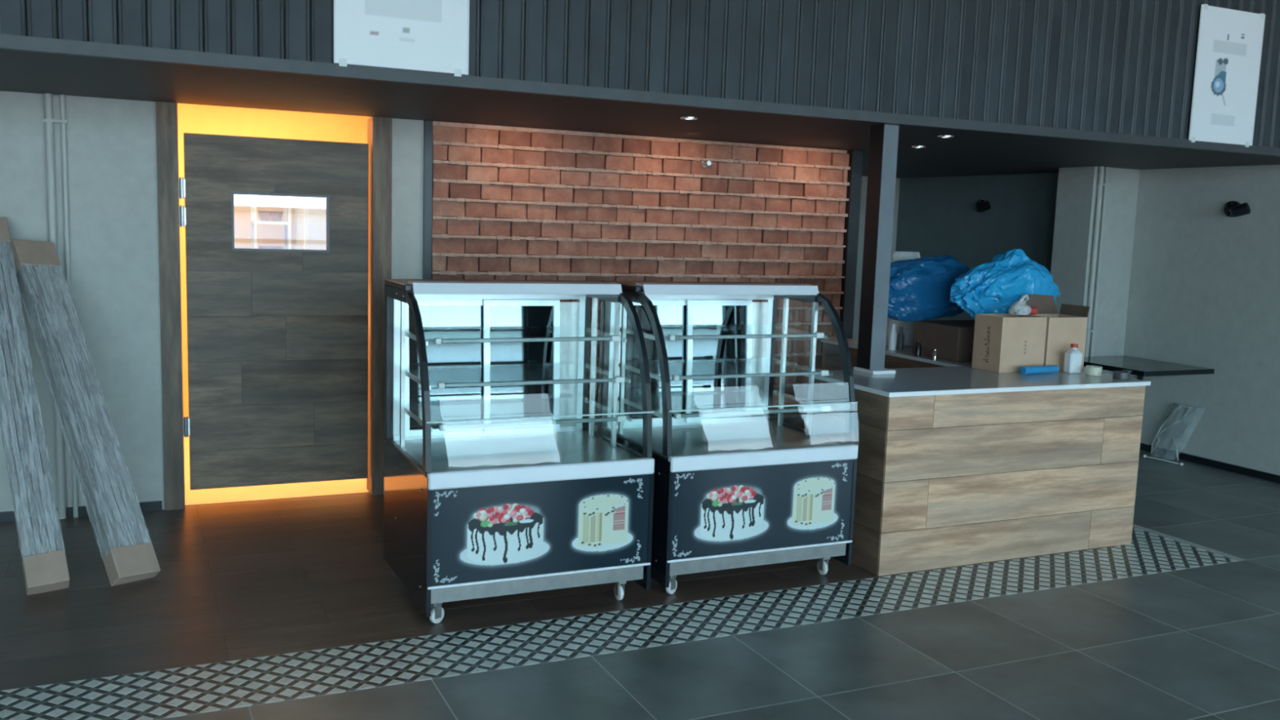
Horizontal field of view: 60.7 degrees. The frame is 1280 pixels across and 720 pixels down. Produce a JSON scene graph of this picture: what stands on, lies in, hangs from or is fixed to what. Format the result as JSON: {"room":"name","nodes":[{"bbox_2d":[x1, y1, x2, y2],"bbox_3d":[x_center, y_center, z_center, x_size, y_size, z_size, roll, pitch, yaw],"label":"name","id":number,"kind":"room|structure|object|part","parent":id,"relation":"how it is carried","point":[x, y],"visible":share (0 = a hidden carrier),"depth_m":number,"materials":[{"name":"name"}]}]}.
{"room":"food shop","nodes":[
{"label":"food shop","id":0,"kind":"room"},
{"bbox_2d":[0,90,423,511],"bbox_3d":[-4.307,-0.455,4.893,6.700,2.600,0.120,-1,8,-25],"label":"wall","id":1,"kind":"structure","parent":0,"point":[112,162],"depth_m":5.57,"materials":[{"name":"paint"}]},
{"bbox_2d":[43,93,78,519],"bbox_3d":[-2.901,-0.245,5.481,0.104,2.130,0.041,-1,8,-25],"label":"pipe","id":2,"kind":"object","parent":1,"relation":"attached to","point":[48,119],"visible":0.62,"depth_m":5.41,"materials":[{"name":"grey metal"}]},
{"bbox_2d":[0,500,162,522],"bbox_3d":[-4.884,0.831,4.733,5.160,0.050,0.012,-1,8,-25],"label":"baseboard","id":3,"kind":"structure","parent":1,"relation":"attached to","point":[8,516],"depth_m":5.65,"materials":[{"name":"black metal"}]},
{"bbox_2d":[155,101,392,510],"bbox_3d":[-1.982,-0.280,5.999,1.196,2.130,0.160,-1,8,-25],"label":"door","id":4,"kind":"structure","parent":1,"relation":"in","point":[286,347],"depth_m":5.96,"materials":[{"name":"brown wood"}]},
{"bbox_3d":[-1.948,-0.746,5.929,0.506,0.310,0.044,-1,8,-25],"label":"pane frame","id":5,"kind":"part","parent":4,"relation":"part of","materials":[{"name":"paint"}]},
{"bbox_2d":[177,102,900,416],"bbox_3d":[-0.933,-0.927,9.553,7.650,2.600,0.200,-1,8,-25],"label":"wall","id":6,"kind":"structure","parent":0,"point":[192,118],"depth_m":8.45,"materials":[{"name":"paint"}]},
{"bbox_2d":[0,416,1279,719],"bbox_3d":[1.548,1.403,2.689,15.400,0.150,15.212,-1,8,-25],"label":"floor","id":7,"kind":"structure","parent":0,"point":[251,571],"depth_m":4.32,"materials":[{"name":"tile"}]},
{"bbox_2d":[0,217,70,595],"bbox_3d":[-2.785,0.140,4.876,0.166,1.531,1.274,-4,9,-38],"label":"wrapped package","id":8,"kind":"object","parent":7,"relation":"on","point":[44,561],"visible":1,"depth_m":4.73,"materials":[{"name":"plastic"}]},
{"bbox_2d":[9,239,160,586],"bbox_3d":[-2.552,0.193,4.980,1.218,1.440,0.195,8,10,42],"label":"wrapped package","id":9,"kind":"object","parent":7,"relation":"on","point":[124,541],"visible":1,"depth_m":4.92,"materials":[{"name":"plastic"}]},
{"bbox_2d":[250,195,291,248],"bbox_3d":[-2.752,-0.485,8.158,0.260,1.950,0.240,-1,8,-25],"label":"rack","id":10,"kind":"object","parent":7,"relation":"on","point":[254,222],"visible":0.14,"depth_m":8.04,"materials":[{"name":"white metal"}]},
{"bbox_3d":[-2.906,-0.497,8.207,0.020,1.950,0.020,-1,8,-25],"label":"post","id":11,"kind":"part","parent":10,"relation":"part of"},
{"bbox_3d":[-2.814,-0.469,8.009,0.020,1.950,0.020,-1,8,-25],"label":"post","id":12,"kind":"part","parent":10,"relation":"part of","materials":[{"name":"white metal"}]},
{"bbox_2d":[250,220,288,224],"bbox_3d":[-2.734,-1.016,8.091,0.260,0.020,0.199,-1,8,-25],"label":"shelf","id":13,"kind":"object","parent":10,"relation":"attached to","point":[252,222],"depth_m":8.00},
{"bbox_2d":[257,210,283,222],"bbox_3d":[-2.732,-1.064,8.085,0.184,0.075,0.181,-1,8,-25],"label":"basket","id":14,"kind":"object","parent":10,"relation":"on","point":[264,215],"visible":0.98,"depth_m":8.02,"materials":[{"name":"wicker"}]},
{"bbox_2d":[257,245,284,248],"bbox_3d":[-2.741,-0.806,8.118,0.184,0.075,0.181,-1,8,-25],"label":"basket","id":15,"kind":"object","parent":10,"relation":"on","point":[260,246],"visible":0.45,"depth_m":8.05,"materials":[{"name":"wicker"}]},
{"bbox_3d":[-2.689,-0.502,8.307,0.020,1.950,0.020,-1,8,-25],"label":"post","id":16,"kind":"part","parent":10,"relation":"part of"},
{"bbox_3d":[-2.597,-0.474,8.109,0.020,1.950,0.020,-1,8,-25],"label":"post","id":17,"kind":"part","parent":10,"relation":"part of","materials":[{"name":"white metal"}]},
{"bbox_2d":[294,196,325,249],"bbox_3d":[-2.079,-0.491,8.180,0.900,2.000,0.522,-1,8,-25],"label":"tall cabinet","id":18,"kind":"object","parent":7,"relation":"on","point":[309,212],"visible":0.02,"depth_m":7.73,"materials":[{"name":"white"}]},
{"bbox_3d":[-2.171,-0.459,7.862,0.425,1.890,0.020,-1,8,-25],"label":"door","id":19,"kind":"part","parent":18,"relation":"part of","materials":[{"name":"white"}]},
{"bbox_2d":[383,279,654,623],"bbox_3d":[-0.540,0.330,4.737,0.972,1.330,0.810,-1,8,-25],"label":"display case","id":20,"kind":"object","parent":7,"relation":"on","point":[497,482],"visible":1,"depth_m":4.61,"materials":[{"name":"metal"}]},
{"bbox_3d":[-1.114,0.015,4.851,0.030,0.690,0.045,-1,8,-25],"label":"post","id":21,"kind":"part","parent":20,"relation":"part of","materials":[{"name":"black metal"}]},
{"bbox_3d":[-1.024,-0.282,4.637,0.032,0.046,0.430,-1,8,-25],"label":"rail","id":22,"kind":"part","parent":20,"relation":"part of","materials":[{"name":"black metal"}]},
{"bbox_3d":[-0.979,0.397,4.565,0.020,0.012,0.770,-1,8,-25],"label":"sill","id":23,"kind":"part","parent":20,"relation":"part of","materials":[{"name":"black metal"}]},
{"bbox_3d":[-1.038,0.035,4.839,0.028,0.606,0.055,-1,8,-25],"label":"sliding door","id":24,"kind":"part","parent":20,"relation":"part of","materials":[{"name":"glass"}]},
{"bbox_3d":[-0.982,0.677,4.586,0.018,0.550,0.800,-1,8,-25],"label":"panel","id":25,"kind":"part","parent":20,"relation":"part of","materials":[{"name":"black metal"}]},
{"bbox_3d":[-0.867,0.031,4.920,0.348,0.551,0.040,-1,8,-25],"label":"pane","id":26,"kind":"part","parent":20,"relation":"part of","materials":[{"name":"clear glass"}]},
{"bbox_3d":[-0.697,0.030,4.972,0.028,0.606,0.055,-1,8,-25],"label":"sliding door","id":27,"kind":"part","parent":20,"relation":"part of","materials":[{"name":"metal"}]},
{"bbox_2d":[405,326,610,333],"bbox_3d":[-0.542,-0.115,4.721,0.865,0.006,0.465,-1,8,-25],"label":"shelf","id":28,"kind":"object","parent":20,"relation":"attached to","point":[559,329],"depth_m":4.89,"materials":[{"name":"clear glass"}]},
{"bbox_3d":[-0.545,0.026,5.044,0.308,0.551,0.040,-1,8,-25],"label":"pane","id":29,"kind":"part","parent":20,"relation":"part of","materials":[{"name":"clear glass"}]},
{"bbox_3d":[-0.457,-0.083,4.502,0.735,0.016,0.013,-1,8,-25],"label":"shelf rail","id":30,"kind":"part","parent":20,"relation":"part of","materials":[{"name":"silver metal"}]},
{"bbox_3d":[-0.440,0.092,4.474,0.735,0.016,0.013,-1,8,-25],"label":"shelf rail","id":31,"kind":"part","parent":20,"relation":"part of","materials":[{"name":"silver metal"}]},
{"bbox_3d":[-0.433,0.258,4.467,0.735,0.016,0.013,-1,8,-25],"label":"shelf rail","id":32,"kind":"part","parent":20,"relation":"part of","materials":[{"name":"silver metal"}]},
{"bbox_3d":[-0.392,0.876,4.448,0.957,0.010,0.016,-1,8,-25],"label":"plinth rail","id":33,"kind":"part","parent":20,"relation":"part of","materials":[{"name":"silver metal"}]},
{"bbox_2d":[431,474,649,586],"bbox_3d":[-0.386,0.680,4.423,0.928,0.385,0.001,-1,8,-25],"label":"print","id":34,"kind":"object","parent":20,"relation":"attached to","point":[498,531],"depth_m":4.41},
{"bbox_2d":[560,302,579,426],"bbox_3d":[-0.341,0.023,5.170,0.100,0.594,0.004,-1,8,-25],"label":"mirror","id":35,"kind":"object","parent":20,"relation":"on","point":[569,311],"depth_m":5.17,"materials":[{"name":"metal"}]},
{"bbox_3d":[-0.266,-0.006,5.243,0.030,0.690,0.045,-1,8,-25],"label":"post","id":36,"kind":"part","parent":20,"relation":"part of","materials":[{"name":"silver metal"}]},
{"bbox_3d":[-0.173,-0.302,5.030,0.032,0.046,0.430,-1,8,-25],"label":"rail","id":37,"kind":"part","parent":20,"relation":"part of","materials":[{"name":"silver metal"}]},
{"bbox_3d":[-0.121,0.375,4.961,0.020,0.012,0.770,-1,8,-25],"label":"sill","id":38,"kind":"part","parent":20,"relation":"part of","materials":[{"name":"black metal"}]},
{"bbox_3d":[-0.123,0.656,4.983,0.018,0.550,0.800,-1,8,-25],"label":"panel","id":39,"kind":"part","parent":20,"relation":"part of","materials":[{"name":"black metal"}]},
{"bbox_2d":[0,526,1238,719],"bbox_3d":[-2.117,0.968,4.592,10.160,0.004,2.615,-1,8,-25],"label":"tiles","id":40,"kind":"structure","parent":7,"relation":"in","point":[156,695],"depth_m":4.20,"materials":[{"name":"tile"}]},
{"bbox_2d":[597,280,857,594],"bbox_3d":[0.401,0.307,5.171,0.972,1.330,0.810,-1,8,-25],"label":"display case","id":41,"kind":"object","parent":7,"relation":"on","point":[736,485],"visible":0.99,"depth_m":5.02,"materials":[{"name":"metal"}]},
{"bbox_3d":[-0.173,-0.009,5.285,0.030,0.690,0.045,-1,8,-25],"label":"post","id":42,"kind":"part","parent":41,"relation":"part of","materials":[{"name":"silver metal"}]},
{"bbox_3d":[-0.096,0.012,5.273,0.028,0.606,0.055,-1,8,-25],"label":"sliding door","id":43,"kind":"part","parent":41,"relation":"part of","materials":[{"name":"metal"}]},
{"bbox_3d":[-0.037,0.373,4.999,0.020,0.012,0.770,-1,8,-25],"label":"sill","id":44,"kind":"part","parent":41,"relation":"part of","materials":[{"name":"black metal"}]},
{"bbox_3d":[-0.083,-0.305,5.072,0.032,0.046,0.430,-1,8,-25],"label":"rail","id":45,"kind":"part","parent":41,"relation":"part of","materials":[{"name":"black metal"}]},
{"bbox_3d":[-0.041,0.654,5.021,0.018,0.550,0.800,-1,8,-25],"label":"panel","id":46,"kind":"part","parent":41,"relation":"part of","materials":[{"name":"black metal"}]},
{"bbox_3d":[0.074,0.008,5.354,0.348,0.551,0.040,-1,8,-25],"label":"pane","id":47,"kind":"part","parent":41,"relation":"part of","materials":[{"name":"clear glass"}]},
{"bbox_3d":[0.244,0.007,5.406,0.028,0.606,0.055,-1,8,-25],"label":"sliding door","id":48,"kind":"part","parent":41,"relation":"part of","materials":[{"name":"metal"}]},
{"bbox_3d":[0.396,0.003,5.479,0.308,0.551,0.040,-1,8,-25],"label":"pane","id":49,"kind":"part","parent":41,"relation":"part of","materials":[{"name":"clear glass"}]},
{"bbox_2d":[626,324,828,335],"bbox_3d":[0.399,-0.138,5.155,0.865,0.006,0.465,-1,8,-25],"label":"shelf","id":50,"kind":"object","parent":41,"relation":"attached to","point":[708,330],"depth_m":5.14,"materials":[{"name":"clear glass"}]},
{"bbox_3d":[0.484,-0.106,4.937,0.735,0.016,0.013,-1,8,-25],"label":"shelf rail","id":51,"kind":"part","parent":41,"relation":"part of","materials":[{"name":"silver metal"}]},
{"bbox_3d":[0.501,0.069,4.908,0.735,0.016,0.013,-1,8,-25],"label":"shelf rail","id":52,"kind":"part","parent":41,"relation":"part of","materials":[{"name":"silver metal"}]},
{"bbox_3d":[0.508,0.235,4.902,0.735,0.016,0.013,-1,8,-25],"label":"shelf rail","id":53,"kind":"part","parent":41,"relation":"part of","materials":[{"name":"silver metal"}]},
{"bbox_2d":[751,302,768,417],"bbox_3d":[0.600,0.000,5.604,0.100,0.594,0.004,-1,8,-25],"label":"mirror","id":54,"kind":"object","parent":41,"relation":"on","point":[759,310],"depth_m":5.61,"materials":[{"name":"metal"}]},
{"bbox_3d":[0.549,0.853,4.883,0.957,0.010,0.016,-1,8,-25],"label":"plinth rail","id":55,"kind":"part","parent":41,"relation":"part of","materials":[{"name":"silver metal"}]},
{"bbox_2d":[670,459,853,559],"bbox_3d":[0.556,0.657,4.857,0.928,0.385,0.001,-1,8,-25],"label":"print","id":56,"kind":"object","parent":41,"relation":"attached to","point":[722,511],"depth_m":4.85},
{"bbox_3d":[0.676,-0.029,5.677,0.030,0.690,0.045,-1,8,-25],"label":"post","id":57,"kind":"part","parent":41,"relation":"part of","materials":[{"name":"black metal"}]},
{"bbox_3d":[0.768,-0.326,5.464,0.032,0.046,0.430,-1,8,-25],"label":"rail","id":58,"kind":"part","parent":41,"relation":"part of","materials":[{"name":"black metal"}]},
{"bbox_3d":[0.821,0.352,5.395,0.020,0.012,0.770,-1,8,-25],"label":"sill","id":59,"kind":"part","parent":41,"relation":"part of","materials":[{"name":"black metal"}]},
{"bbox_3d":[0.819,0.633,5.417,0.018,0.550,0.800,-1,8,-25],"label":"panel","id":60,"kind":"part","parent":41,"relation":"part of","materials":[{"name":"black metal"}]},
{"bbox_2d":[805,342,1145,576],"bbox_3d":[1.434,0.438,6.334,1.640,0.850,2.095,-1,8,-25],"label":"counter","id":61,"kind":"object","parent":7,"relation":"on","point":[948,480],"depth_m":5.34,"materials":[{"name":"brown wood"}]},
{"bbox_2d":[801,337,1151,397],"bbox_3d":[1.452,0.007,6.273,1.672,0.021,2.110,-1,8,-25],"label":"countertop","id":62,"kind":"structure","parent":61,"relation":"on","point":[955,377],"depth_m":5.53,"materials":[{"name":"grey stone"}]},
{"bbox_2d":[853,124,898,374],"bbox_3d":[1.239,-0.562,5.606,0.143,1.260,0.170,-1,8,-25],"label":"support post","id":63,"kind":"object","parent":62,"relation":"on","point":[883,142],"visible":1,"depth_m":5.58,"materials":[{"name":"black metal"}]},
{"bbox_3d":[1.219,0.053,5.683,0.143,0.019,0.170,-1,8,-25],"label":"plate","id":64,"kind":"part","parent":63,"relation":"part of","materials":[{"name":"silver metal"}]},
{"bbox_2d":[888,323,897,351],"bbox_3d":[1.557,-0.144,6.729,0.048,0.170,0.048,-1,8,-25],"label":"bottle","id":65,"kind":"object","parent":62,"relation":"on","point":[892,335],"visible":1,"depth_m":6.71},
{"bbox_2d":[897,326,904,349],"bbox_3d":[1.626,-0.136,6.807,0.040,0.140,0.040,-1,8,-25],"label":"bottle","id":66,"kind":"object","parent":62,"relation":"on","point":[900,341],"visible":1,"depth_m":6.79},
{"bbox_2d":[885,251,919,346],"bbox_3d":[1.676,-0.387,6.948,0.236,0.600,0.206,-1,8,-25],"label":"sack","id":67,"kind":"object","parent":62,"relation":"on","point":[908,328],"visible":0.29,"depth_m":6.91,"materials":[{"name":"plastic"}]},
{"bbox_2d":[914,338,921,355],"bbox_3d":[1.650,-0.074,6.482,0.040,0.100,0.040,-1,8,-25],"label":"bottle","id":68,"kind":"object","parent":62,"relation":"on","point":[917,350],"visible":1,"depth_m":6.47,"materials":[{"name":"black metal"}]},
{"bbox_2d":[932,349,937,359],"bbox_3d":[1.707,-0.033,6.326,0.024,0.060,0.024,-1,8,-25],"label":"bottle","id":69,"kind":"object","parent":62,"relation":"on","point":[935,353],"visible":1,"depth_m":6.32,"materials":[{"name":"silver metal"}]},
{"bbox_2d":[912,320,974,361],"bbox_3d":[1.958,-0.119,6.519,0.506,0.200,0.406,-1,8,-25],"label":"storage box","id":70,"kind":"object","parent":62,"relation":"on","point":[952,340],"visible":0.45,"depth_m":6.35,"materials":[{"name":"cardboard"}]},
{"bbox_2d":[887,255,969,321],"bbox_3d":[1.673,-0.431,6.525,0.764,0.393,0.290,-1,8,-25],"label":"plastic bag","id":71,"kind":"object","parent":70,"relation":"on","point":[920,288],"visible":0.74,"depth_m":6.41,"materials":[{"name":"blue plastic"}]},
{"bbox_2d":[949,248,1060,319],"bbox_3d":[2.146,-0.422,6.323,0.826,0.446,0.319,-1,8,-25],"label":"plastic bag","id":72,"kind":"object","parent":70,"relation":"on","point":[993,286],"visible":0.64,"depth_m":6.17,"materials":[{"name":"blue plastic"}]},
{"bbox_2d":[971,313,1047,373],"bbox_3d":[2.010,-0.095,5.952,0.311,0.296,0.211,-1,8,-25],"label":"carton","id":73,"kind":"object","parent":62,"relation":"on","point":[1003,343],"visible":0.98,"depth_m":5.87,"materials":[{"name":"brown cardboard"}]},
{"bbox_2d":[982,326,990,362],"bbox_3d":[1.869,-0.084,5.889,0.001,0.192,0.042,-1,8,-25],"label":"print","id":74,"kind":"object","parent":73,"relation":"attached to","point":[986,330],"depth_m":5.89},
{"bbox_2d":[1008,293,1037,315],"bbox_3d":[2.094,-0.304,5.967,0.167,0.112,0.101,-1,8,-25],"label":"bag","id":75,"kind":"object","parent":73,"relation":"in","point":[1018,308],"visible":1,"depth_m":5.93,"materials":[{"name":"white plastic"}]},
{"bbox_3d":[2.082,-0.317,5.954,0.090,0.085,0.034,-1,8,-25],"label":"bag handle","id":76,"kind":"part","parent":75,"relation":"part of","materials":[{"name":"white plastic"}]},
{"bbox_2d":[1029,306,1037,314],"bbox_3d":[2.143,-0.271,5.989,0.060,0.042,0.050,-1,8,-25],"label":"print","id":77,"kind":"object","parent":75,"relation":"attached to","point":[1033,310],"depth_m":5.96,"materials":[{"name":"plastic"}]},
{"bbox_2d":[1019,364,1058,374],"bbox_3d":[2.136,0.051,5.842,0.257,0.040,0.041,-2,8,-29],"label":"roll","id":78,"kind":"object","parent":62,"relation":"on","point":[1051,368],"visible":1,"depth_m":5.82,"materials":[{"name":"blue plastic"}]},
{"bbox_2d":[1023,293,1089,370],"bbox_3d":[2.297,-0.158,6.092,0.296,0.406,0.238,-1,8,-25],"label":"carton","id":79,"kind":"object","parent":62,"relation":"on","point":[1065,328],"visible":0.57,"depth_m":6.00,"materials":[{"name":"brown cardboard"}]},
{"bbox_2d":[1063,343,1082,373],"bbox_3d":[2.342,-0.008,5.907,0.084,0.158,0.071,-1,8,-25],"label":"plastic bottle","id":80,"kind":"object","parent":62,"relation":"on","point":[1073,357],"visible":1,"depth_m":5.88,"materials":[{"name":"white plastic"}]},
{"bbox_2d":[1084,364,1102,376],"bbox_3d":[2.429,0.057,5.851,0.082,0.048,0.082,-1,8,-25],"label":"tape roll","id":81,"kind":"object","parent":62,"relation":"on","point":[1095,371],"visible":1,"depth_m":5.82,"materials":[{"name":"beige plastic"}]},
{"bbox_2d":[1112,369,1131,379],"bbox_3d":[2.542,0.075,5.761,0.092,0.042,0.084,-1,8,-25],"label":"tape roll","id":82,"kind":"object","parent":62,"relation":"on","point":[1124,374],"visible":1,"depth_m":5.73,"materials":[{"name":"grey plastic"}]},
{"bbox_2d":[1142,454,1183,466],"bbox_3d":[3.808,0.728,7.960,0.024,0.024,0.315,-2,8,-31],"label":"rod","id":83,"kind":"object","parent":7,"relation":"on","point":[1181,464],"visible":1,"depth_m":7.95,"materials":[{"name":"metal"}]},
{"bbox_2d":[1151,403,1197,460],"bbox_3d":[3.911,0.525,7.993,0.191,0.405,0.345,-1,8,-25],"label":"clear plastic bag","id":84,"kind":"object","parent":7,"relation":"on","point":[1176,410],"visible":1,"depth_m":8.02,"materials":[{"name":"grey"}]},
{"bbox_2d":[0,0,1279,156],"bbox_3d":[-0.973,-1.853,4.338,12.050,1.470,0.112,-1,8,-25],"label":"wall","id":85,"kind":"structure","parent":0,"point":[1111,71],"depth_m":5.14,"materials":[{"name":"grey metal"}]},
{"bbox_2d":[333,0,469,76],"bbox_3d":[-0.939,-1.538,4.335,0.540,0.770,0.010,-1,8,-25],"label":"poster","id":86,"kind":"object","parent":85,"relation":"attached to","point":[421,35],"visible":1,"depth_m":4.36,"materials":[{"name":"white paper"}]},
{"bbox_2d":[1188,4,1265,146],"bbox_3d":[3.407,-1.640,6.341,0.540,0.770,0.010,-1,8,-25],"label":"poster","id":87,"kind":"object","parent":85,"relation":"attached to","point":[1230,41],"visible":1,"depth_m":6.33,"materials":[{"name":"white paper"}]},
{"bbox_2d":[0,48,1279,177],"bbox_3d":[-1.925,-1.455,6.421,12.050,0.100,4.470,-1,8,-25],"label":"ceiling","id":88,"kind":"structure","parent":0,"point":[28,72],"depth_m":5.54,"materials":[{"name":"paint"}]},
{"bbox_2d":[680,116,697,119],"bbox_3d":[0.245,-1.209,5.469,0.090,0.008,0.090,-1,8,-25],"label":"recessed light","id":89,"kind":"object","parent":88,"relation":"in","point":[681,117],"visible":1,"depth_m":5.44,"materials":[{"name":"silver metal"}]},
{"bbox_2d":[911,146,925,147],"bbox_3d":[1.737,-1.328,6.813,0.090,0.008,0.090,-1,8,-25],"label":"recessed light","id":90,"kind":"object","parent":88,"relation":"in","point":[911,146],"visible":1,"depth_m":6.78,"materials":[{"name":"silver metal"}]},
{"bbox_2d":[937,135,954,137],"bbox_3d":[1.685,-1.230,6.024,0.090,0.008,0.090,-1,8,-25],"label":"recessed light","id":91,"kind":"object","parent":88,"relation":"in","point":[940,136],"visible":1,"depth_m":6.00,"materials":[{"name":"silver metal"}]},
{"bbox_2d":[431,120,850,432],"bbox_3d":[0.013,-0.571,6.965,2.884,2.600,0.336,-1,8,-25],"label":"brick wall","id":92,"kind":"structure","parent":0,"point":[508,202],"depth_m":6.76,"materials":[{"name":"red brick"}]},
{"bbox_2d":[422,120,432,279],"bbox_3d":[-1.228,-0.290,6.282,0.045,2.130,0.042,-1,8,-25],"label":"trim","id":93,"kind":"structure","parent":92,"relation":"attached to","point":[428,125],"depth_m":6.18,"materials":[{"name":"black metal"}]},
{"bbox_2d":[700,160,711,167],"bbox_3d":[0.408,-1.236,6.862,0.078,0.051,0.060,-1,8,-25],"label":"pipe stub","id":94,"kind":"object","parent":92,"relation":"attached to","point":[704,163],"visible":1,"depth_m":6.84,"materials":[{"name":"metal"}]},
{"bbox_2d":[839,150,863,338],"bbox_3d":[1.356,-0.371,7.613,0.085,2.130,0.345,-1,8,-25],"label":"trim","id":95,"kind":"structure","parent":92,"relation":"attached to","point":[851,237],"depth_m":7.40,"materials":[{"name":"black metal"}]},
{"bbox_2d":[895,172,1058,319],"bbox_3d":[3.230,-1.327,9.820,0.150,3.600,2.700,-1,8,-25],"label":"wall","id":96,"kind":"structure","parent":0,"point":[938,216],"depth_m":9.99,"materials":[{"name":"paint"}]},
{"bbox_2d":[975,199,991,212],"bbox_3d":[3.065,-1.387,9.826,0.139,0.116,0.245,-1,8,-25],"label":"wall lamp","id":97,"kind":"object","parent":96,"relation":"attached to","point":[981,206],"visible":1,"depth_m":9.76,"materials":[{"name":"black metal"}]},
{"bbox_3d":[3.090,-1.397,9.905,0.028,0.112,0.122,-1,8,-25],"label":"wall plate","id":98,"kind":"part","parent":97,"relation":"part of","materials":[{"name":"black metal"}]},
{"bbox_2d":[1050,166,1139,374],"bbox_3d":[3.499,-0.416,8.544,0.469,2.130,0.350,-1,8,-25],"label":"wall pillar","id":99,"kind":"structure","parent":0,"point":[1077,188],"depth_m":8.36,"materials":[{"name":"paint"}]},
{"bbox_2d":[1083,166,1110,370],"bbox_3d":[3.436,-0.387,8.296,0.104,2.130,0.041,-1,8,-25],"label":"pipe","id":100,"kind":"object","parent":99,"relation":"attached to","point":[1100,184],"visible":0.66,"depth_m":8.24,"materials":[{"name":"grey metal"}]},
{"bbox_2d":[1123,164,1279,475],"bbox_3d":[4.485,-0.946,7.121,0.150,3.600,3.300,-1,8,-25],"label":"wall","id":101,"kind":"structure","parent":0,"point":[1204,289],"depth_m":7.83,"materials":[{"name":"paint"}]},
{"bbox_2d":[1083,355,1214,380],"bbox_3d":[3.619,0.195,8.042,0.699,0.350,0.790,-1,8,-25],"label":"table","id":102,"kind":"object","parent":101,"relation":"attached to","point":[1140,367],"visible":0.74,"depth_m":7.85,"materials":[{"name":"black metal"}]},
{"bbox_2d":[1139,442,1279,483],"bbox_3d":[4.394,0.829,7.218,0.012,0.050,3.100,-1,8,-25],"label":"baseboard","id":103,"kind":"structure","parent":101,"relation":"attached to","point":[1222,465],"depth_m":7.82,"materials":[{"name":"black metal"}]},
{"bbox_2d":[1223,200,1250,217],"bbox_3d":[4.118,-1.045,7.562,0.139,0.116,0.245,-1,8,-25],"label":"wall lamp","id":104,"kind":"object","parent":101,"relation":"attached to","point":[1232,208],"visible":1,"depth_m":7.50,"materials":[{"name":"black metal"}]},
{"bbox_3d":[4.143,-1.056,7.641,0.028,0.112,0.122,-1,8,-25],"label":"wall plate","id":105,"kind":"part","parent":104,"relation":"part of","materials":[{"name":"black metal"}]}
]}

